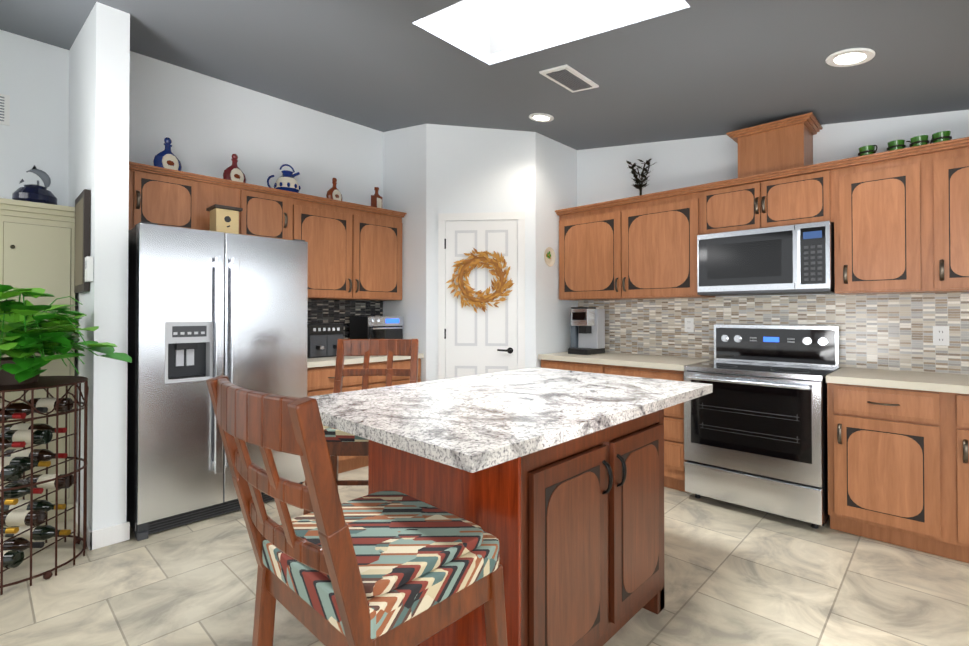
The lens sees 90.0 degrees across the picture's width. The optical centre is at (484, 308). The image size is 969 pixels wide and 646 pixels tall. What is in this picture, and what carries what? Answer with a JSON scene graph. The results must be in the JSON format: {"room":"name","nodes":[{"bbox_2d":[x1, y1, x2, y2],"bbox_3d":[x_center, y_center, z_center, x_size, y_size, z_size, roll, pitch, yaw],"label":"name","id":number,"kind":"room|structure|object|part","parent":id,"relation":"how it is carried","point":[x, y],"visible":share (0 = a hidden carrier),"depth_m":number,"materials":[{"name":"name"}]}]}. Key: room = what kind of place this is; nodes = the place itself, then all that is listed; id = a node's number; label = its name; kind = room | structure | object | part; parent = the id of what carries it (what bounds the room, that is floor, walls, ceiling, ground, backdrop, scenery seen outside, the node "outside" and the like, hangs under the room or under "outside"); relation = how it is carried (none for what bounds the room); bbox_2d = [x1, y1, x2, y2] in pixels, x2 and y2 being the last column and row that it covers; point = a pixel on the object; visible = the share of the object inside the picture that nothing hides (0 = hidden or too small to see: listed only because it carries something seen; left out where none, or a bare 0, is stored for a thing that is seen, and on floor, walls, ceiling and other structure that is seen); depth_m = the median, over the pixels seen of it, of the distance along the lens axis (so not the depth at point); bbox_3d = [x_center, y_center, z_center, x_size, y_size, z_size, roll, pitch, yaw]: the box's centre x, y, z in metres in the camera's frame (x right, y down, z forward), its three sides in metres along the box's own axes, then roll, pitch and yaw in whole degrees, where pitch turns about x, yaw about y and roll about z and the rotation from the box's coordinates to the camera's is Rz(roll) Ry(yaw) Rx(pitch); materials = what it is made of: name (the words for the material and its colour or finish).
{"room":"kitchen","nodes":[
{"label":"kitchen","id":0,"kind":"room"},
{"bbox_2d":[0,466,968,645],"bbox_3d":[-0.656,1.302,0.388,11.400,0.050,9.600,-1,-1,44],"label":"floor","id":1,"kind":"structure","parent":0,"point":[736,575],"depth_m":2.24,"materials":[{"name":"tile"}]},
{"bbox_2d":[0,198,74,535],"bbox_3d":[-2.873,0.338,3.053,0.616,1.930,0.392,-1,-1,44],"label":"hutch","id":2,"kind":"object","parent":1,"relation":"on","point":[37,245],"visible":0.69,"depth_m":2.91,"materials":[{"name":"beige paint"}]},
{"bbox_2d":[12,165,56,204],"bbox_3d":[-2.844,-0.771,3.068,0.210,0.285,0.210,-1,-1,44],"label":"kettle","id":3,"kind":"object","parent":2,"relation":"on","point":[37,193],"visible":0.77,"depth_m":3.02,"materials":[{"name":"blue metal"}]},
{"bbox_2d":[0,284,131,594],"bbox_3d":[-2.392,0.592,2.341,0.944,1.408,0.978,-1,-1,44],"label":"wine rack","id":4,"kind":"object","parent":1,"relation":"on","point":[24,336],"visible":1,"depth_m":2.36,"materials":[{"name":"brown metal"}]},
{"bbox_2d":[0,525,18,534],"bbox_3d":[-2.362,1.046,2.285,0.300,0.075,0.075,0,-1,-2],"label":"wine bottle","id":5,"kind":"object","parent":4,"relation":"in","point":[10,530],"visible":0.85,"depth_m":2.28,"materials":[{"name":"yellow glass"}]},
{"bbox_2d":[0,497,18,504],"bbox_3d":[-2.367,0.911,2.286,0.300,0.075,0.075,0,-1,-2],"label":"wine bottle","id":6,"kind":"object","parent":4,"relation":"in","point":[11,501],"visible":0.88,"depth_m":2.28,"materials":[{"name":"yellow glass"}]},
{"bbox_2d":[0,465,23,480],"bbox_3d":[-2.358,0.776,2.288,0.300,0.075,0.075,0,-1,-2],"label":"wine bottle","id":7,"kind":"object","parent":4,"relation":"in","point":[13,472],"visible":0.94,"depth_m":2.27,"materials":[{"name":"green glass"}]},
{"bbox_2d":[0,550,24,567],"bbox_3d":[-2.351,1.181,2.284,0.300,0.075,0.075,0,-1,-2],"label":"wine bottle","id":8,"kind":"object","parent":4,"relation":"in","point":[13,558],"visible":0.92,"depth_m":2.27,"materials":[{"name":"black glass"}]},
{"bbox_2d":[0,437,25,451],"bbox_3d":[-2.336,0.641,2.290,0.300,0.075,0.075,0,-1,-2],"label":"wine bottle","id":9,"kind":"object","parent":4,"relation":"in","point":[14,444],"visible":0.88,"depth_m":2.28,"materials":[{"name":"brown glass"}]},
{"bbox_2d":[0,408,25,420],"bbox_3d":[-2.334,0.506,2.291,0.300,0.075,0.075,0,-1,-2],"label":"wine bottle","id":10,"kind":"object","parent":4,"relation":"in","point":[8,415],"visible":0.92,"depth_m":2.29,"materials":[{"name":"brown glass"}]},
{"bbox_2d":[0,483,43,498],"bbox_3d":[-2.375,0.913,2.426,0.300,0.075,0.075,0,-1,-2],"label":"wine bottle","id":11,"kind":"object","parent":4,"relation":"in","point":[15,493],"visible":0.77,"depth_m":2.41,"materials":[{"name":"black glass"}]},
{"bbox_2d":[0,537,44,550],"bbox_3d":[-2.367,1.183,2.424,0.300,0.075,0.075,0,-1,-2],"label":"wine bottle","id":12,"kind":"object","parent":4,"relation":"in","point":[19,543],"visible":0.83,"depth_m":2.41,"materials":[{"name":"brown glass"}]},
{"bbox_2d":[0,510,45,525],"bbox_3d":[-2.373,1.048,2.425,0.300,0.075,0.075,0,-1,-2],"label":"wine bottle","id":13,"kind":"object","parent":4,"relation":"in","point":[16,518],"visible":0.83,"depth_m":2.40,"materials":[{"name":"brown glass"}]},
{"bbox_2d":[0,403,47,415],"bbox_3d":[-2.357,0.508,2.430,0.300,0.075,0.075,0,-1,-2],"label":"wine bottle","id":14,"kind":"object","parent":4,"relation":"in","point":[18,408],"visible":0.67,"depth_m":2.41,"materials":[{"name":"brown glass"}]},
{"bbox_2d":[0,457,50,471],"bbox_3d":[-2.339,0.778,2.428,0.300,0.075,0.075,0,-1,-2],"label":"wine bottle","id":15,"kind":"object","parent":4,"relation":"in","point":[24,463],"visible":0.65,"depth_m":2.41,"materials":[{"name":"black glass"}]},
{"bbox_2d":[0,430,52,444],"bbox_3d":[-2.345,0.643,2.430,0.300,0.075,0.075,0,-1,-2],"label":"wine bottle","id":16,"kind":"object","parent":4,"relation":"in","point":[42,436],"visible":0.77,"depth_m":2.40,"materials":[{"name":"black glass"}]},
{"bbox_2d":[0,500,65,511],"bbox_3d":[-2.381,1.049,2.565,0.300,0.075,0.075,0,-1,-2],"label":"wine bottle","id":17,"kind":"object","parent":4,"relation":"in","point":[45,505],"visible":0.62,"depth_m":2.54,"materials":[{"name":"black glass"}]},
{"bbox_2d":[1,423,66,432],"bbox_3d":[-2.379,0.644,2.568,0.300,0.075,0.075,0,-1,-2],"label":"wine bottle","id":18,"kind":"object","parent":4,"relation":"in","point":[36,426],"visible":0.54,"depth_m":2.55,"materials":[{"name":"brown glass"}]},
{"bbox_2d":[4,449,67,460],"bbox_3d":[-2.375,0.779,2.567,0.300,0.075,0.075,0,-1,-2],"label":"wine bottle","id":19,"kind":"object","parent":4,"relation":"in","point":[43,455],"visible":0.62,"depth_m":2.55,"materials":[{"name":"brown glass"}]},
{"bbox_2d":[5,525,70,540],"bbox_3d":[-2.353,1.184,2.564,0.300,0.075,0.075,0,-1,-2],"label":"wine bottle","id":20,"kind":"object","parent":4,"relation":"in","point":[43,532],"visible":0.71,"depth_m":2.54,"materials":[{"name":"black glass"}]},
{"bbox_2d":[9,474,73,488],"bbox_3d":[-2.351,0.914,2.567,0.300,0.075,0.075,0,-1,-2],"label":"wine bottle","id":21,"kind":"object","parent":4,"relation":"in","point":[66,482],"visible":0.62,"depth_m":2.54,"materials":[{"name":"brown glass"}]},
{"bbox_2d":[13,398,73,411],"bbox_3d":[-2.358,0.509,2.570,0.300,0.075,0.075,0,-1,-2],"label":"wine bottle","id":22,"kind":"object","parent":4,"relation":"in","point":[66,404],"visible":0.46,"depth_m":2.55,"materials":[{"name":"brown glass"}]},
{"bbox_2d":[126,222,307,540],"bbox_3d":[-1.840,0.409,3.298,0.818,1.792,0.985,-1,-1,44],"label":"fridge","id":23,"kind":"object","parent":1,"relation":"on","point":[204,306],"visible":0.81,"depth_m":2.92,"materials":[{"name":"silver metal"}]},
{"bbox_3d":[-1.804,0.361,2.886,0.090,1.680,0.439,-1,-1,44],"label":"door","id":24,"kind":"part","parent":23,"relation":"part of","materials":[{"name":"silver metal"}]},
{"bbox_2d":[206,204,242,233],"bbox_3d":[-1.754,-0.577,3.269,0.185,0.208,0.170,-1,-1,44],"label":"birdhouse","id":25,"kind":"object","parent":23,"relation":"on","point":[224,218],"visible":0.92,"depth_m":3.23,"materials":[{"name":"beige wood"}]},
{"bbox_2d":[128,161,423,482],"bbox_3d":[-1.524,0.201,3.785,0.660,2.217,2.174,-1,-1,44],"label":"upper cabinet","id":26,"kind":"object","parent":1,"relation":"on","point":[354,259],"visible":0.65,"depth_m":3.93,"materials":[{"name":"brown wood"}]},
{"bbox_2d":[153,137,181,170],"bbox_3d":[-2.172,-1.045,3.323,0.097,0.264,0.175,-1,-1,44],"label":"jug","id":27,"kind":"object","parent":26,"relation":"on","point":[167,158],"visible":0.85,"depth_m":3.30,"materials":[{"name":"blue ceramic"}]},
{"bbox_2d":[223,154,245,182],"bbox_3d":[-1.874,-1.038,3.635,0.091,0.255,0.171,-1,-1,44],"label":"jug","id":28,"kind":"object","parent":26,"relation":"on","point":[233,172],"visible":0.77,"depth_m":3.61,"materials":[{"name":"red ceramic"}]},
{"bbox_2d":[267,164,300,192],"bbox_3d":[-1.618,-1.041,3.904,0.197,0.266,0.268,-1,-1,44],"label":"teapot","id":29,"kind":"object","parent":26,"relation":"on","point":[286,180],"visible":0.83,"depth_m":3.87,"materials":[{"name":"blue ceramic"}]},
{"bbox_2d":[307,323,343,357],"bbox_3d":[-1.382,0.258,4.054,0.377,0.275,0.320,-1,-1,44],"label":"air fryer","id":30,"kind":"object","parent":26,"relation":"on","point":[322,338],"visible":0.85,"depth_m":3.95,"materials":[{"name":"black plastic"}]},
{"bbox_2d":[326,178,342,200],"bbox_3d":[-1.308,-1.026,4.226,0.087,0.242,0.162,-1,-1,44],"label":"jug","id":31,"kind":"object","parent":26,"relation":"on","point":[333,192],"visible":0.73,"depth_m":4.20,"materials":[{"name":"brown ceramic"}]},
{"bbox_2d":[371,187,381,207],"bbox_3d":[-1.010,-1.020,4.540,0.069,0.236,0.097,0,-1,27],"label":"bottle","id":32,"kind":"object","parent":26,"relation":"on","point":[376,199],"visible":0.73,"depth_m":4.51,"materials":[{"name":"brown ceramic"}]},
{"bbox_2d":[350,316,403,338],"bbox_3d":[-0.990,0.235,4.489,0.343,0.330,0.380,-1,-1,44],"label":"toaster oven","id":33,"kind":"object","parent":26,"relation":"on","point":[376,327],"visible":0.6,"depth_m":4.38,"materials":[{"name":"black metal"}]},
{"bbox_2d":[206,375,507,645],"bbox_3d":[-0.304,0.724,1.189,0.522,1.125,0.583,-1,-1,44],"label":"stool","id":34,"kind":"object","parent":1,"relation":"on","point":[388,568],"visible":1,"depth_m":1.04,"materials":[{"name":"brown wood"}]},
{"bbox_2d":[303,339,418,514],"bbox_3d":[-0.634,0.738,2.638,0.520,1.124,0.584,0,-1,0],"label":"stool","id":35,"kind":"object","parent":1,"relation":"on","point":[341,443],"visible":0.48,"depth_m":2.86,"materials":[{"name":"brown wood"}]},
{"bbox_2d":[368,403,679,645],"bbox_3d":[0.179,0.853,1.997,0.828,0.880,0.988,-1,-1,44],"label":"kitchen island","id":36,"kind":"object","parent":1,"relation":"on","point":[551,480],"depth_m":1.60,"materials":[{"name":"brown wood"}]},
{"bbox_2d":[302,367,712,474],"bbox_3d":[0.153,0.393,2.190,1.110,0.042,1.690,-1,-1,44],"label":"island countertop","id":37,"kind":"structure","parent":36,"relation":"on","point":[472,424],"depth_m":1.78,"materials":[{"name":"white stone"}]},
{"bbox_2d":[538,112,968,562],"bbox_3d":[2.049,0.023,3.167,3.775,2.562,0.660,-1,-1,44],"label":"kitchen cabinets","id":38,"kind":"object","parent":1,"relation":"on","point":[896,309],"visible":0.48,"depth_m":3.00,"materials":[{"name":"brown wood"}]},
{"bbox_2d":[568,307,604,354],"bbox_3d":[0.895,0.191,4.382,0.265,0.415,0.300,-1,-1,44],"label":"coffee maker","id":39,"kind":"object","parent":38,"relation":"on","point":[587,330],"visible":1,"depth_m":4.32,"materials":[{"name":"silver plastic"}]},
{"bbox_2d":[626,159,656,194],"bbox_3d":[1.322,-1.086,4.074,0.261,0.360,0.180,-1,-1,44],"label":"sculpture","id":40,"kind":"object","parent":38,"relation":"on","point":[640,185],"visible":0.79,"depth_m":4.05,"materials":[{"name":"grey metal"}]},
{"bbox_2d":[697,221,834,295],"bbox_3d":[1.969,-0.322,3.394,0.796,0.436,0.441,-1,-1,44],"label":"microwave","id":41,"kind":"object","parent":38,"relation":"attached to","point":[790,259],"visible":1,"depth_m":3.22,"materials":[{"name":"silver metal"}]},
{"bbox_2d":[858,145,877,155],"bbox_3d":[2.399,-0.965,3.030,0.101,0.098,0.100,-1,-1,44],"label":"cup","id":42,"kind":"object","parent":38,"relation":"on","point":[866,150],"visible":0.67,"depth_m":3.01,"materials":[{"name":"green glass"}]},
{"bbox_2d":[887,139,910,150],"bbox_3d":[2.511,-0.966,2.930,0.120,0.098,0.090,-1,-1,44],"label":"cup","id":43,"kind":"object","parent":38,"relation":"on","point":[895,144],"visible":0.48,"depth_m":2.91,"materials":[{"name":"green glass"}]},
{"bbox_2d":[909,135,928,146],"bbox_3d":[2.585,-0.966,2.879,0.087,0.098,0.118,-1,-1,44],"label":"cup","id":44,"kind":"object","parent":38,"relation":"on","point":[919,140],"visible":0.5,"depth_m":2.84,"materials":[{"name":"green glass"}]},
{"bbox_2d":[930,131,951,143],"bbox_3d":[2.648,-0.967,2.812,0.093,0.098,0.107,-1,-1,44],"label":"cup","id":45,"kind":"object","parent":38,"relation":"on","point":[941,136],"visible":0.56,"depth_m":2.78,"materials":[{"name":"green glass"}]},
{"bbox_2d":[684,324,839,528],"bbox_3d":[1.859,0.710,3.270,0.790,1.190,0.727,-1,-1,44],"label":"range","id":46,"kind":"object","parent":1,"relation":"on","point":[755,430],"visible":0.98,"depth_m":3.08,"materials":[{"name":"silver metal"}]},
{"bbox_3d":[1.664,1.144,3.061,0.782,0.207,0.056,-1,-1,44],"label":"drawer","id":47,"kind":"part","parent":46,"relation":"part of","materials":[{"name":"silver metal"}]},
{"bbox_3d":[1.646,0.726,3.046,0.782,0.603,0.109,-1,-1,44],"label":"door","id":48,"kind":"part","parent":46,"relation":"part of","materials":[{"name":"silver metal"}]},
{"bbox_2d":[0,2,968,530],"bbox_3d":[-0.357,-0.522,0.479,8.070,3.600,8.120,-1,-1,44],"label":"wall","id":49,"kind":"structure","parent":0,"point":[98,106],"depth_m":3.73,"materials":[{"name":"white paint"}]},
{"bbox_2d":[0,93,9,125],"bbox_3d":[-3.289,-1.317,3.071,0.016,0.200,0.400,-1,-1,44],"label":"air vent","id":50,"kind":"object","parent":49,"relation":"in","point":[4,109],"visible":1,"depth_m":3.19,"materials":[{"name":"white metal"}]},
{"bbox_2d":[74,189,90,292],"bbox_3d":[-2.364,-0.384,2.845,0.378,0.570,0.030,-1,-1,44],"label":"picture frame","id":51,"kind":"object","parent":49,"relation":"attached to","point":[82,222],"visible":1,"depth_m":2.75,"materials":[{"name":"black wood"}]},
{"bbox_2d":[73,498,95,550],"bbox_3d":[-2.525,1.252,2.997,1.134,0.100,0.014,-1,-1,44],"label":"baseboard","id":52,"kind":"structure","parent":49,"relation":"attached to","point":[91,535],"depth_m":2.65,"materials":[{"name":"white wood"}]},
{"bbox_2d":[85,256,92,281],"bbox_3d":[-2.181,-0.218,2.671,0.090,0.135,0.027,-1,-1,44],"label":"thermostat","id":53,"kind":"object","parent":49,"relation":"attached to","point":[88,268],"visible":1,"depth_m":2.64,"materials":[{"name":"white plastic"}]},
{"bbox_2d":[438,212,524,379],"bbox_3d":[-0.028,0.232,4.279,0.617,2.165,0.490,-1,-1,44],"label":"pantry door","id":54,"kind":"structure","parent":49,"relation":"in","point":[471,341],"depth_m":4.28,"materials":[{"name":"white wood"}]},
{"bbox_2d":[446,248,513,312],"bbox_3d":[-0.041,-0.253,4.244,0.607,0.581,0.073,0,-1,6],"label":"wreath","id":55,"kind":"object","parent":54,"relation":"attached to","point":[499,286],"visible":1,"depth_m":4.24,"materials":[{"name":"brown plant"}]},
{"bbox_2d":[544,247,555,266],"bbox_3d":[0.585,-0.470,4.373,0.016,0.176,0.176,-1,-1,44],"label":"wall plate","id":56,"kind":"object","parent":49,"relation":"attached to","point":[549,256],"visible":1,"depth_m":4.38,"materials":[{"name":"beige ceramic"}]},
{"bbox_2d":[0,0,968,149],"bbox_3d":[-0.682,-2.137,0.806,7.170,2.590,8.120,-1,-1,44],"label":"ceiling","id":57,"kind":"structure","parent":0,"point":[660,70],"depth_m":2.82,"materials":[{"name":"grey paint"}]},
{"bbox_2d":[529,113,553,121],"bbox_3d":[0.449,-1.512,3.828,0.197,0.038,0.199,0,-1,38],"label":"recessed light","id":58,"kind":"object","parent":57,"relation":"in","point":[539,117],"depth_m":3.81,"materials":[{"name":"white"}]},
{"bbox_2d":[539,64,598,92],"bbox_3d":[0.530,-1.429,3.016,0.200,0.040,0.360,-1,-1,44],"label":"ceiling vent","id":59,"kind":"object","parent":57,"relation":"in","point":[569,78],"visible":0.96,"depth_m":2.99,"materials":[{"name":"white metal"}]},
{"bbox_2d":[825,48,874,66],"bbox_3d":[1.803,-1.240,2.392,0.197,0.038,0.199,0,-1,38],"label":"recessed light","id":60,"kind":"object","parent":57,"relation":"in","point":[849,57],"depth_m":2.38,"materials":[{"name":"white plastic"}]}
]}

